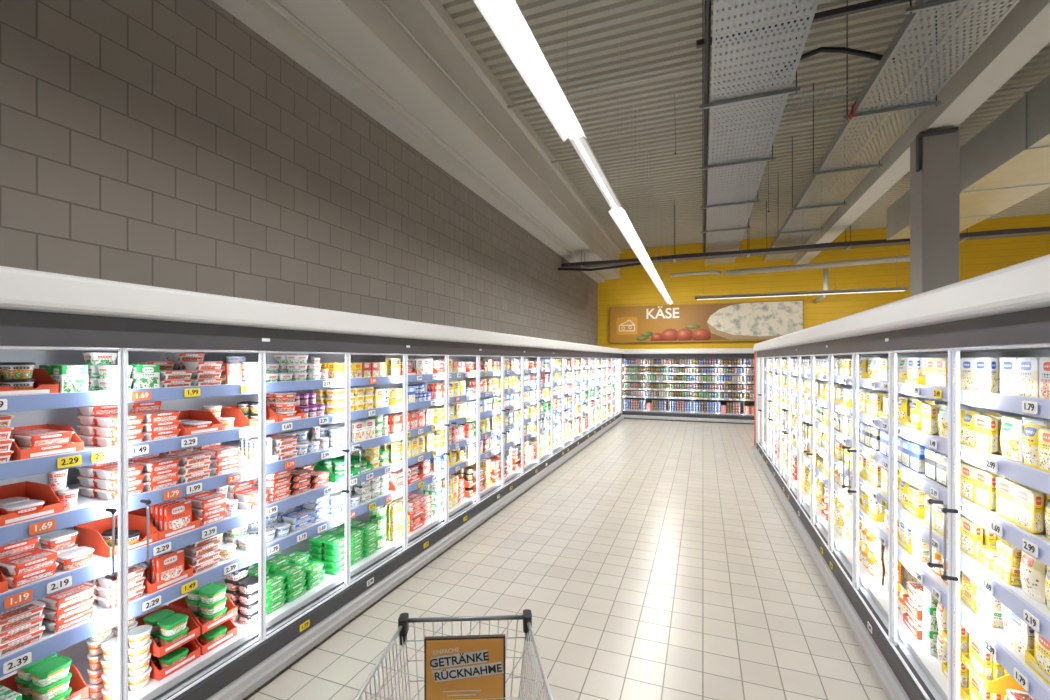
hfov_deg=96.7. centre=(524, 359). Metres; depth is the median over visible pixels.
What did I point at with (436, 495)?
food box
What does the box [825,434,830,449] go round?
pouch
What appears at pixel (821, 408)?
pack
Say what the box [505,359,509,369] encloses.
pouch
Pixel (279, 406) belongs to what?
tub
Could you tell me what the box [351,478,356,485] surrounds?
price tag
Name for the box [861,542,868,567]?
pouch
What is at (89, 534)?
carton
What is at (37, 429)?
tray
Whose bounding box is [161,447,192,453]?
tray
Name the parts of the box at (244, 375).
box lid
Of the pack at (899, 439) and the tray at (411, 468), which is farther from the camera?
the tray at (411, 468)
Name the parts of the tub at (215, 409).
lid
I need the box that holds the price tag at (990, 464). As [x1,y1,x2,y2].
[985,458,997,471]
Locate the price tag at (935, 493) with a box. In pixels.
[931,487,938,498]
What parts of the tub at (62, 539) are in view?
lid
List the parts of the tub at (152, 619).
lid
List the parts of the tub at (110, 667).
lid, round tub, lid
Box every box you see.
[0,685,10,694]
[0,690,21,699]
[39,365,50,375]
[51,365,87,392]
[97,365,132,390]
[130,364,159,388]
[220,364,241,383]
[226,357,245,361]
[240,362,258,367]
[242,368,258,372]
[242,373,258,378]
[242,379,258,382]
[320,363,326,368]
[327,363,343,378]
[344,363,353,377]
[354,363,361,377]
[362,363,370,376]
[371,363,378,376]
[375,362,385,375]
[423,483,430,490]
[424,490,430,495]
[430,490,440,503]
[431,479,440,490]
[431,502,440,515]
[441,486,444,500]
[441,499,444,512]
[453,362,456,372]
[456,450,463,461]
[457,362,461,371]
[462,362,465,371]
[481,362,486,370]
[492,362,496,370]
[504,455,508,465]
[505,447,511,454]
[508,454,511,464]
[509,361,513,369]
[923,599,937,631]
[923,623,937,655]
[924,587,937,607]
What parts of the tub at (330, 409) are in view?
lid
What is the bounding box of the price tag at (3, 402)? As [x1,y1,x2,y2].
[0,399,6,409]
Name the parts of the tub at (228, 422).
lid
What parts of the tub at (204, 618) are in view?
lid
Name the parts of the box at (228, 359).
box lid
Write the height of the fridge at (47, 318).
2.070 m
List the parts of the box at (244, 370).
box lid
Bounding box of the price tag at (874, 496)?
[872,492,876,500]
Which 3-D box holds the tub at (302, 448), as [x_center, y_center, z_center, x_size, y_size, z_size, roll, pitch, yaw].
[-1.449,0.578,3.015,0.090,0.064,0.092,0,0,19]
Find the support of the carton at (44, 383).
on the fridge at (47, 318)
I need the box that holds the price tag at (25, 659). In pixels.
[3,652,31,673]
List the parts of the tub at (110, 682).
lid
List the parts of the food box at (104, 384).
square tub, lid, lid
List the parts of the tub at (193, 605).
lid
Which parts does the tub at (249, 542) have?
lid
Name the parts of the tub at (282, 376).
lid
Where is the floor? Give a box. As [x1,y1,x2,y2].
[243,419,888,699]
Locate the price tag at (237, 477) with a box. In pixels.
[227,473,240,483]
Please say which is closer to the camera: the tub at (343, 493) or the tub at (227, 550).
the tub at (227, 550)
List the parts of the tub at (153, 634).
lid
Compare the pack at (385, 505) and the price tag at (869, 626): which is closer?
the price tag at (869, 626)
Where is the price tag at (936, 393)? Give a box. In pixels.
[933,389,941,398]
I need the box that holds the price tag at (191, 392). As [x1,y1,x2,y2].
[184,388,199,396]
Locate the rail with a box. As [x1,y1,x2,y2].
[696,0,912,48]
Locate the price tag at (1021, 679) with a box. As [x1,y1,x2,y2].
[1014,667,1027,690]
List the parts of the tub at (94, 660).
lid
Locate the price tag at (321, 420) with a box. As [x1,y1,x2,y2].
[319,417,327,423]
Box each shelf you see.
[0,467,250,527]
[0,511,248,594]
[0,551,250,658]
[1,426,250,462]
[4,383,247,395]
[222,458,470,552]
[235,394,467,427]
[237,437,470,511]
[238,415,469,468]
[266,372,460,382]
[460,426,546,458]
[464,412,545,437]
[623,395,716,397]
[775,428,809,460]
[776,414,808,438]
[809,416,924,474]
[809,439,924,519]
[815,466,928,563]
[817,397,912,428]
[820,373,909,383]
[912,516,1049,618]
[912,559,1049,689]
[914,429,1049,473]
[914,472,1049,544]
[915,384,1049,399]
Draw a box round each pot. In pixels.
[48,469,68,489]
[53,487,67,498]
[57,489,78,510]
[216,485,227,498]
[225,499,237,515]
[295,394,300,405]
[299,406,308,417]
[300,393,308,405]
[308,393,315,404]
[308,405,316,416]
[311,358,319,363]
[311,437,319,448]
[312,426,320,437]
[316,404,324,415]
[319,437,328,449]
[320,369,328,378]
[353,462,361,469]
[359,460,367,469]
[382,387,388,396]
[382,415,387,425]
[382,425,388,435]
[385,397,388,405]
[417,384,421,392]
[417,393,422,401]
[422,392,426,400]
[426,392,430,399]
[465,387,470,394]
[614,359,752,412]
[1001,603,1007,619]
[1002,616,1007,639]
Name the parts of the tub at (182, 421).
lid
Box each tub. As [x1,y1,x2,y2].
[0,362,3,378]
[0,362,35,388]
[0,497,29,515]
[0,499,43,515]
[15,676,32,694]
[16,690,32,699]
[17,653,56,679]
[17,669,31,679]
[29,656,71,699]
[29,686,71,699]
[39,529,77,550]
[56,546,93,569]
[57,693,69,699]
[58,544,77,551]
[83,352,117,364]
[86,632,113,654]
[87,653,102,669]
[87,666,102,683]
[87,682,103,698]
[88,365,99,378]
[88,378,100,390]
[90,628,111,640]
[100,636,117,674]
[101,528,117,546]
[101,666,128,689]
[101,680,128,699]
[102,648,117,660]
[112,620,137,636]
[114,617,134,628]
[115,530,140,544]
[128,625,151,689]
[128,645,149,661]
[128,659,149,675]
[143,609,174,631]
[145,622,158,631]
[150,631,159,643]
[151,655,158,665]
[157,646,187,668]
[180,420,197,425]
[182,421,211,428]
[185,597,200,610]
[187,582,213,599]
[187,608,200,621]
[199,584,226,614]
[199,607,226,624]
[199,625,226,645]
[200,589,225,603]
[203,405,221,417]
[217,417,234,429]
[218,543,235,559]
[224,533,248,547]
[224,574,248,590]
[225,524,248,537]
[225,588,238,600]
[226,565,249,580]
[231,609,239,620]
[232,600,239,609]
[237,401,252,413]
[237,534,258,550]
[237,576,258,593]
[238,590,258,604]
[238,600,258,614]
[238,610,258,624]
[247,528,258,534]
[248,520,258,529]
[249,402,266,413]
[249,413,266,419]
[266,364,279,372]
[266,373,278,381]
[266,392,277,401]
[266,402,275,410]
[266,513,277,523]
[266,521,277,527]
[266,528,275,542]
[271,373,292,381]
[273,355,287,363]
[274,392,295,401]
[274,401,295,411]
[274,522,289,536]
[275,411,295,416]
[278,364,287,372]
[281,433,295,435]
[286,355,307,363]
[286,364,307,372]
[291,373,307,380]
[293,431,307,441]
[295,443,307,455]
[305,441,319,451]
[306,364,321,372]
[306,372,321,379]
[313,388,329,396]
[316,397,325,404]
[320,427,330,436]
[323,458,335,468]
[325,389,344,397]
[325,397,343,405]
[325,405,343,413]
[328,427,341,437]
[328,493,341,504]
[329,437,341,446]
[329,503,341,513]
[333,459,344,469]
[333,469,344,475]
[337,490,344,500]
[338,388,354,396]
[339,426,351,435]
[340,436,344,444]
[340,501,344,509]
[342,396,354,404]
[343,404,354,411]
[351,387,364,395]
[351,495,360,505]
[353,395,364,402]
[353,403,364,410]
[354,485,371,494]
[355,492,371,502]
[357,480,370,486]
[362,386,373,394]
[363,394,373,401]
[363,401,373,409]
[363,453,379,461]
[364,445,379,454]
[368,415,383,422]
[369,460,379,468]
[370,476,379,483]
[370,481,380,490]
[370,489,380,498]
[375,422,382,429]
[375,429,382,437]
[378,450,388,458]
[378,457,388,465]
[379,478,388,487]
[379,485,388,494]
[380,473,388,480]
[401,362,412,368]
[434,435,440,441]
[434,441,440,447]
[435,428,444,434]
[435,434,444,439]
[458,472,465,478]
[465,467,472,473]
[465,473,472,479]
[465,488,472,492]
[466,362,473,366]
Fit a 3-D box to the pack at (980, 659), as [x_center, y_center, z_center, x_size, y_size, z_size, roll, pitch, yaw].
[1.923,1.266,1.971,0.032,0.150,0.115,0,0,21]
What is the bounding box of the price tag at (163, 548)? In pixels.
[153,542,170,555]
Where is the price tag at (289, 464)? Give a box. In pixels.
[285,460,294,468]
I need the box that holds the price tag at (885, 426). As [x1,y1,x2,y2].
[883,422,887,429]
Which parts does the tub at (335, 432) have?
lid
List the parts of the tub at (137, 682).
round tub, round tub, round tub, lid, lid, lid, lid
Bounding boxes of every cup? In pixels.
[353,464,359,469]
[361,462,366,469]
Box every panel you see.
[598,349,624,419]
[752,352,796,453]
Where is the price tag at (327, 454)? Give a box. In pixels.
[321,452,329,458]
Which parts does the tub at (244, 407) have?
lid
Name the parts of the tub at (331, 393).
lid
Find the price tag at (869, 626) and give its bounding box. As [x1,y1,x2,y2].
[867,621,871,633]
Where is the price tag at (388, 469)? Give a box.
[385,467,390,473]
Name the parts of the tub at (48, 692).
square tub, lid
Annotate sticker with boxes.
[262,338,269,341]
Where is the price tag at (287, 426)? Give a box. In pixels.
[282,423,291,430]
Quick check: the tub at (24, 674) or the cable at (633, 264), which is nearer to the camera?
the tub at (24, 674)
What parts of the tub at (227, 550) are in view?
lid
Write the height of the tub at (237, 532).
0.058 m
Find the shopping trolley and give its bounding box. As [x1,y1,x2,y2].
[354,609,553,699]
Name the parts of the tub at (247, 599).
lid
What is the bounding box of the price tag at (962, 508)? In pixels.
[960,503,964,513]
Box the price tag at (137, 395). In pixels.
[132,391,150,400]
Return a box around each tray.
[0,414,13,427]
[0,427,13,439]
[0,439,13,451]
[0,450,13,462]
[0,535,39,557]
[0,546,40,559]
[0,549,58,575]
[0,600,44,631]
[0,614,44,643]
[0,625,44,655]
[3,562,58,587]
[10,428,53,444]
[13,430,73,446]
[17,442,73,449]
[33,600,44,606]
[38,582,95,609]
[41,605,94,631]
[42,594,94,621]
[77,404,117,415]
[77,406,108,415]
[77,414,113,425]
[77,416,93,425]
[77,425,97,435]
[77,463,117,476]
[77,467,93,476]
[77,476,97,486]
[77,485,97,496]
[78,434,97,444]
[78,435,92,444]
[83,460,117,467]
[94,413,144,426]
[94,424,144,436]
[94,433,145,446]
[94,463,144,479]
[94,474,144,489]
[95,483,145,500]
[95,576,144,598]
[95,585,144,608]
[96,564,145,588]
[128,401,162,411]
[128,453,160,460]
[128,456,162,462]
[131,362,174,363]
[131,362,174,369]
[134,410,179,422]
[134,456,180,471]
[141,467,179,481]
[142,420,180,431]
[142,429,179,440]
[142,432,151,440]
[142,475,179,490]
[160,370,192,379]
[160,379,191,387]
[160,450,193,456]
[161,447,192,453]
[165,353,204,361]
[170,451,211,464]
[172,361,201,369]
[172,362,179,369]
[177,469,210,482]
[178,460,210,473]
[178,491,208,500]
[181,538,220,555]
[182,361,222,369]
[184,547,220,564]
[187,492,226,508]
[188,534,218,546]
[189,555,220,573]
[190,370,221,378]
[190,371,208,378]
[190,378,222,385]
[192,445,222,450]
[192,502,226,516]
[193,443,220,448]
[197,510,226,525]
[201,445,238,458]
[209,455,239,466]
[209,463,239,474]
[227,479,253,491]
[227,487,253,499]
[235,488,269,501]
[237,496,269,509]
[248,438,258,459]
[248,563,269,576]
[252,478,258,484]
[258,432,280,436]
[266,469,291,479]
[266,476,291,487]
[266,483,290,494]
[266,554,289,569]
[266,573,285,591]
[266,583,285,599]
[266,590,285,606]
[266,597,285,614]
[268,490,290,501]
[269,562,290,573]
[270,435,297,445]
[272,443,296,452]
[272,446,279,452]
[275,563,305,580]
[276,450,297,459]
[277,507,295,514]
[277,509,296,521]
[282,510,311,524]
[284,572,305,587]
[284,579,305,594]
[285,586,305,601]
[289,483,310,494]
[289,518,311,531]
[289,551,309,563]
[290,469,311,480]
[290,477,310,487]
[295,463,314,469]
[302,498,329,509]
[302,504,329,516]
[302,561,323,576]
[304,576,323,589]
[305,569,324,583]
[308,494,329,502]
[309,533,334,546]
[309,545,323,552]
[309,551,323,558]
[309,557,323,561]
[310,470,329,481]
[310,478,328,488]
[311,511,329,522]
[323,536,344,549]
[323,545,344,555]
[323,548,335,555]
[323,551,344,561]
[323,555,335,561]
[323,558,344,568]
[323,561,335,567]
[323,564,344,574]
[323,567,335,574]
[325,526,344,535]
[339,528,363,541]
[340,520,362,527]
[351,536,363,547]
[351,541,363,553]
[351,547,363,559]
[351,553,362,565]
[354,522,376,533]
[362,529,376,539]
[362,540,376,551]
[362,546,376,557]
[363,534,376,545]
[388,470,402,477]
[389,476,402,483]
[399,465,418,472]
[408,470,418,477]
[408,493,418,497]
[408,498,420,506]
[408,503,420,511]
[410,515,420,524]
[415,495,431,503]
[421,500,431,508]
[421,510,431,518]
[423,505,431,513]
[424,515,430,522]
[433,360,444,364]
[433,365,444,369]
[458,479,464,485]
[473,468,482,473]
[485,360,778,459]
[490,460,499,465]
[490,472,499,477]
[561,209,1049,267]
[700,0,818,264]
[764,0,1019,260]
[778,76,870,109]
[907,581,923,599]
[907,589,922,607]
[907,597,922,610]
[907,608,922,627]
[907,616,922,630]
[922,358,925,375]
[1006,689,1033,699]
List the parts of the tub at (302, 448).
lid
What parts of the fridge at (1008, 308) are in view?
door, door, door, glass door chiller, handle, handle, price rail, price rail, price rail, price rail, price rail, door, door, handle, handle, glass door chiller, door, door, handle, handle, price rail, price rail, price rail, price rail, price rail, door, door, glass door chiller, handle, handle, price rail, price rail, price rail, price rail, price rail, door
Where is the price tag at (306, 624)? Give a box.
[299,620,309,631]
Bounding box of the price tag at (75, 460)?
[57,455,81,467]
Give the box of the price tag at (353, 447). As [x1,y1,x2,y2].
[352,444,358,450]
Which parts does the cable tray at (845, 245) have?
hanger rod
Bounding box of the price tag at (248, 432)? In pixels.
[239,429,251,437]
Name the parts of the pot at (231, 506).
foil lid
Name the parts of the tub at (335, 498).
lid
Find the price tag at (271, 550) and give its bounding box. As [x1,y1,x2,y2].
[268,544,278,554]
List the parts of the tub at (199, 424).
lid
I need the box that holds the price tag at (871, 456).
[869,453,873,460]
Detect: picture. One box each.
[637,336,648,340]
[641,332,652,336]
[651,333,662,340]
[661,329,676,340]
[676,328,692,340]
[685,325,700,328]
[692,328,710,339]
[707,301,802,335]
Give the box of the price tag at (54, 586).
[47,576,71,593]
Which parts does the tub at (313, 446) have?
lid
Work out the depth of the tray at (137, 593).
2.04 m
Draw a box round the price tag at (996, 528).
[990,520,1001,536]
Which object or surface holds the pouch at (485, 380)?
on the fridge at (47, 318)
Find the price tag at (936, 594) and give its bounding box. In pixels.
[932,587,940,601]
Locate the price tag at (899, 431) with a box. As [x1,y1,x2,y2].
[897,427,901,435]
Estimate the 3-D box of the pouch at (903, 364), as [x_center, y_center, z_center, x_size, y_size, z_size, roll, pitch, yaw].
[2.228,0.062,2.737,0.050,0.155,0.125,0,0,20]
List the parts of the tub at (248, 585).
lid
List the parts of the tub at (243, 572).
lid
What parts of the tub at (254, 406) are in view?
lid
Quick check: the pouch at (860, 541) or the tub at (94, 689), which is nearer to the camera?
the tub at (94, 689)
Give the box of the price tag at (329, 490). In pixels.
[324,487,332,494]
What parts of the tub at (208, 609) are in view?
square tub, lid, lid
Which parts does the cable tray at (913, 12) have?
hanger rod, hanger rod, hanger rod, hanger rod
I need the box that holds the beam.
[792,0,1049,264]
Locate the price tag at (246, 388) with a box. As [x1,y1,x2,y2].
[241,385,253,392]
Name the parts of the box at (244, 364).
box lid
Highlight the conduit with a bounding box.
[776,47,894,74]
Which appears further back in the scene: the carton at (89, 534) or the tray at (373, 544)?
the tray at (373, 544)
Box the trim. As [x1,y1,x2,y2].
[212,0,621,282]
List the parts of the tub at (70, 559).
lid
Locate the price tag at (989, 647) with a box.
[985,639,996,659]
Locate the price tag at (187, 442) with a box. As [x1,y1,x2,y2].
[181,437,196,447]
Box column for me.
[910,126,959,296]
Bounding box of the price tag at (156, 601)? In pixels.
[143,596,160,610]
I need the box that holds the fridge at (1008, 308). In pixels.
[753,254,1049,699]
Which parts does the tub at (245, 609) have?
lid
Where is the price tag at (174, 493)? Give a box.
[164,488,180,499]
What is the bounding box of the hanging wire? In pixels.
[768,171,769,211]
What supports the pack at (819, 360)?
on the fridge at (1008, 308)
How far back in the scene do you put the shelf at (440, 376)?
3.69 m
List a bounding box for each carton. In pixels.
[0,369,57,395]
[0,481,62,526]
[0,570,7,592]
[0,664,87,699]
[9,424,83,460]
[74,514,157,557]
[128,506,199,540]
[135,605,199,657]
[137,558,192,593]
[149,640,199,680]
[168,593,236,633]
[177,410,222,436]
[193,619,236,654]
[220,405,277,426]
[226,443,277,467]
[267,405,303,421]
[313,461,354,481]
[334,455,372,474]
[388,395,402,405]
[388,481,402,490]
[401,368,416,374]
[408,473,420,484]
[408,506,423,518]
[410,518,423,531]
[421,469,432,478]
[432,366,444,373]
[433,415,444,423]
[444,413,456,419]
[449,456,459,466]
[451,472,476,487]
[464,486,476,497]
[466,366,476,371]
[468,463,491,474]
[490,466,500,473]
[490,475,500,482]
[498,452,519,462]
[512,462,519,470]
[818,393,825,399]
[821,418,830,425]
[821,466,827,475]
[821,498,827,508]
[821,509,842,520]
[840,399,851,407]
[855,372,868,378]
[855,467,865,478]
[859,498,865,512]
[866,506,884,521]
[879,403,923,419]
[897,416,908,424]
[897,533,911,552]
[903,374,925,384]
[903,416,921,430]
[903,499,924,518]
[903,594,922,619]
[903,613,922,639]
[942,630,968,662]
[942,662,968,697]
[963,653,1026,695]
[963,689,970,699]
[1025,649,1049,684]
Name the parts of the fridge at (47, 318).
door, handle, price rail, price rail, price rail, price rail, price rail, handle, door, door, glass door chiller, handle, handle, price rail, price rail, price rail, price rail, price rail, door, door, handle, handle, door, glass door chiller, door, handle, price rail, price rail, price rail, price rail, price rail, door, door, door, glass door chiller, door, price rail, price rail, price rail, price rail, price rail, glass door chiller, price rail, price rail, price rail, price rail, price rail, door, glass door chiller, door, door, door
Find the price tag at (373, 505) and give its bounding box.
[369,502,375,509]
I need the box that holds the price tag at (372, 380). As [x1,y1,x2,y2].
[369,378,375,383]
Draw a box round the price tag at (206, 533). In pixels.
[202,526,216,538]
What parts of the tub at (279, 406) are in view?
lid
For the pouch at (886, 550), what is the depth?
2.98 m
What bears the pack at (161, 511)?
in the carton at (195, 523)
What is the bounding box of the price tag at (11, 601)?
[4,589,31,608]
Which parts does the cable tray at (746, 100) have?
hanger rod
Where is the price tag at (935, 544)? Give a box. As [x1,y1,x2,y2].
[932,538,938,550]
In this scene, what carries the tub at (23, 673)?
on the tub at (22, 685)
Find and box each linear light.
[473,0,586,141]
[608,202,641,243]
[629,240,652,263]
[642,262,660,278]
[651,277,665,289]
[658,288,669,297]
[664,225,673,304]
[695,245,907,299]
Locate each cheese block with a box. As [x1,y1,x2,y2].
[391,388,402,396]
[391,396,402,400]
[433,407,443,415]
[434,415,443,418]
[444,406,453,412]
[803,466,808,473]
[823,409,830,416]
[835,360,838,367]
[836,388,847,395]
[843,389,851,397]
[843,397,851,401]
[849,533,855,542]
[883,397,898,408]
[908,486,927,503]
[908,499,924,509]
[911,531,929,549]
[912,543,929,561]
[960,576,963,599]
[962,572,977,596]
[964,588,977,611]
[977,544,996,569]
[977,599,1003,628]
[978,585,1001,611]
[994,557,1021,585]
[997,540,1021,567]
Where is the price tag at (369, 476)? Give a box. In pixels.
[366,473,372,479]
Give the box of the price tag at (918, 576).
[915,570,921,583]
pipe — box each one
[268,0,605,278]
[377,0,612,259]
[507,64,703,108]
[551,84,1036,163]
[670,270,723,276]
[726,255,909,275]
[813,269,827,303]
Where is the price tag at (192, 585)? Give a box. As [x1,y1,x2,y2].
[181,580,196,593]
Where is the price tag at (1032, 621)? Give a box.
[1024,610,1038,631]
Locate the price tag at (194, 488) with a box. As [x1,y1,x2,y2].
[186,483,201,493]
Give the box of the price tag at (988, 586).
[982,577,993,594]
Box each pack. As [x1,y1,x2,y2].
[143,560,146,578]
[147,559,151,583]
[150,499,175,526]
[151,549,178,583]
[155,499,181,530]
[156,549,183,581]
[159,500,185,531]
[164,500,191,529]
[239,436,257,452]
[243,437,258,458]
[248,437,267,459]
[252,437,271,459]
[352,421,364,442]
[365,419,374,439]
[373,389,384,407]
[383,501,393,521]
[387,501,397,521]
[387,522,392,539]
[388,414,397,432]
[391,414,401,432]
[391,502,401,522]
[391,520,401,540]
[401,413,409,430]
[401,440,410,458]
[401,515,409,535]
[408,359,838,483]
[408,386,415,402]
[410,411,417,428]
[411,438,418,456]
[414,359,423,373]
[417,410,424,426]
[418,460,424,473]
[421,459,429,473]
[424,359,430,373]
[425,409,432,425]
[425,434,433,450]
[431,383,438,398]
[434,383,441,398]
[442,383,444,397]
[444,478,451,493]
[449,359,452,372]
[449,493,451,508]
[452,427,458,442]
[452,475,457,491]
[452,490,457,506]
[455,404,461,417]
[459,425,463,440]
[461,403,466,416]
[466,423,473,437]
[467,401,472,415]
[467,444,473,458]
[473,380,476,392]
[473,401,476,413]
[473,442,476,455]
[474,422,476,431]
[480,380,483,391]
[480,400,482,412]
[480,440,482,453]
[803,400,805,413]
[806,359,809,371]
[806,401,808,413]
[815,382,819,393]
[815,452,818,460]
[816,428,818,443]
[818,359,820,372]
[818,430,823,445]
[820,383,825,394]
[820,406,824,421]
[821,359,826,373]
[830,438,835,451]
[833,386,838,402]
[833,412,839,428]
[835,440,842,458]
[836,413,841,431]
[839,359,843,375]
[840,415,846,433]
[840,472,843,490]
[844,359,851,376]
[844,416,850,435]
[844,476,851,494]
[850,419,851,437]
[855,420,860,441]
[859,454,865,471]
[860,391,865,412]
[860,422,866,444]
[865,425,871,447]
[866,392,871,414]
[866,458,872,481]
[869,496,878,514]
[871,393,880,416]
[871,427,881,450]
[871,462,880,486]
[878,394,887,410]
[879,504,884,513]
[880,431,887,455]
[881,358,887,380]
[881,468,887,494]
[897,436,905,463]
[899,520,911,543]
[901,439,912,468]
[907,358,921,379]
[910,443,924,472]
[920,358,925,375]
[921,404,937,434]
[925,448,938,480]
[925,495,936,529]
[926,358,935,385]
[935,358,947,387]
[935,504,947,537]
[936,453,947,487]
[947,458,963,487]
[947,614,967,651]
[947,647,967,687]
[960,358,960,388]
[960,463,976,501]
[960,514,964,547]
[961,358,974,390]
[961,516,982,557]
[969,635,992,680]
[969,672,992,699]
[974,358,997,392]
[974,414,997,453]
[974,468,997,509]
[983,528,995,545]
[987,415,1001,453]
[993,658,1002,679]
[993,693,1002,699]
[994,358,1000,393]
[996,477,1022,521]
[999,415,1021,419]
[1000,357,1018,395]
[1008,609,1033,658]
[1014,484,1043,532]
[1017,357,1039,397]
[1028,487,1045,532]
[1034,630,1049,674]
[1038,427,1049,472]
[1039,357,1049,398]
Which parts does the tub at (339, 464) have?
lid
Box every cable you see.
[558,262,641,270]
[564,227,1035,263]
[703,0,710,252]
[849,98,861,119]
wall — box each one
[0,0,597,345]
[598,214,1049,411]
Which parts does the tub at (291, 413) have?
lid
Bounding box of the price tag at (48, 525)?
[29,519,55,534]
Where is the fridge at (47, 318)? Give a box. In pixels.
[0,266,622,699]
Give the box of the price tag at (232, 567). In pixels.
[224,562,236,574]
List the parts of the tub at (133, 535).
lid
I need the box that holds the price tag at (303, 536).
[297,532,306,541]
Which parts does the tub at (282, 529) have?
lid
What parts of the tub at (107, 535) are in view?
lid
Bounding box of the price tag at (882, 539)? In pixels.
[880,536,884,545]
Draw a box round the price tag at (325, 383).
[323,381,330,386]
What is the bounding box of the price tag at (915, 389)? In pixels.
[913,387,918,394]
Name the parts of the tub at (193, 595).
lid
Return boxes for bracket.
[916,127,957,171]
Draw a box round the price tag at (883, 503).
[881,499,885,507]
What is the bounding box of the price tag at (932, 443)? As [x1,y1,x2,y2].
[929,438,936,448]
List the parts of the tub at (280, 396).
lid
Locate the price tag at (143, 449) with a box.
[130,444,148,455]
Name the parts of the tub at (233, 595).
lid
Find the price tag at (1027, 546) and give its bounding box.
[1022,538,1037,557]
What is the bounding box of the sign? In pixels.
[610,299,803,342]
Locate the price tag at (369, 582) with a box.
[367,577,373,586]
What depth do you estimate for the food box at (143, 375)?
2.14 m
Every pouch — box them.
[370,506,379,522]
[376,507,385,529]
[376,526,385,549]
[385,441,394,461]
[386,358,390,375]
[391,358,400,375]
[392,442,400,462]
[417,435,424,453]
[429,457,433,470]
[434,454,440,471]
[441,453,444,469]
[449,382,453,396]
[450,449,455,461]
[453,381,459,395]
[460,381,465,394]
[480,419,484,432]
[482,379,486,391]
[485,418,489,431]
[492,416,496,428]
[492,435,496,447]
[493,378,497,387]
[497,396,500,407]
[497,415,500,427]
[497,433,500,445]
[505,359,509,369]
[507,377,511,385]
[512,376,516,387]
[516,376,519,386]
[608,359,614,414]
[805,380,808,393]
[806,478,809,493]
[815,404,818,419]
[815,476,818,491]
[815,491,818,506]
[818,479,823,494]
[818,493,822,509]
[822,433,826,447]
[825,358,830,373]
[825,384,827,399]
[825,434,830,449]
[833,495,838,512]
[833,512,837,529]
[834,468,838,483]
[836,514,842,535]
[837,500,842,516]
[841,444,846,462]
[841,504,846,521]
[841,521,846,540]
[845,446,851,464]
[845,508,849,527]
[845,526,849,546]
[855,488,862,497]
[855,539,862,560]
[859,357,867,373]
[859,520,862,539]
[861,524,867,545]
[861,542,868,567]
[862,491,868,505]
[866,530,873,552]
[867,358,873,378]
[867,551,874,576]
[872,358,880,379]
[872,536,881,561]
[873,558,883,584]
[881,554,883,576]
[884,509,887,529]
[884,547,887,570]
[884,570,887,594]
[897,358,900,381]
[897,397,908,418]
[897,476,900,500]
[897,559,902,583]
[897,582,900,608]
[899,357,909,382]
[899,479,909,504]
[899,585,906,615]
[903,565,912,581]
[908,397,918,415]
[910,399,921,422]
[924,399,933,404]
[929,547,941,575]
[936,601,947,632]
[936,629,947,663]
[937,405,947,438]
[940,555,947,584]
[960,409,964,443]
[963,410,979,447]
[967,408,981,414]
[982,410,999,415]
[1000,417,1022,461]
[1020,551,1045,603]
[1022,417,1044,457]
[1022,421,1047,467]
[1044,493,1049,539]
[1045,566,1049,609]
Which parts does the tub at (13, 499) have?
lid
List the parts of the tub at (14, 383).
round tub, lid, lid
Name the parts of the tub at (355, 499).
lid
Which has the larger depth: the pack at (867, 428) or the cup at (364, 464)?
the cup at (364, 464)
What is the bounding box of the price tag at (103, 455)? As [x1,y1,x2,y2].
[91,450,112,462]
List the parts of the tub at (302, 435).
lid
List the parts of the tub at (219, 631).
lid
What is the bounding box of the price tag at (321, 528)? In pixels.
[318,524,326,532]
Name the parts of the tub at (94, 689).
lid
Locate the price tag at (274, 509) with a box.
[266,505,277,515]
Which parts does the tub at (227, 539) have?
lid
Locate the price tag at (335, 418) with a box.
[333,415,340,421]
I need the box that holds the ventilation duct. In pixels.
[887,74,1049,239]
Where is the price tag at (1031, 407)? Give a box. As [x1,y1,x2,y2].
[1022,400,1037,413]
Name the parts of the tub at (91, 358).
lid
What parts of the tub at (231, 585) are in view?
lid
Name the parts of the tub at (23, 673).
lid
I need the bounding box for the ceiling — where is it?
[439,0,1049,249]
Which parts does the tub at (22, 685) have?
lid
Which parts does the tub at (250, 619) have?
lid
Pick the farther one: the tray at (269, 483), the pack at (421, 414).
the pack at (421, 414)
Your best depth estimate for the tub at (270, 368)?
2.90 m
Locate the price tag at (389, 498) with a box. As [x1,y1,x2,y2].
[385,495,391,501]
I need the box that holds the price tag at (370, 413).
[368,410,374,415]
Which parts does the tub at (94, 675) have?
lid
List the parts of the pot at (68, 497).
foil lid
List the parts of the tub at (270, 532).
lid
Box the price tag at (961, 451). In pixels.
[960,449,963,458]
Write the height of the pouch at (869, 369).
0.155 m

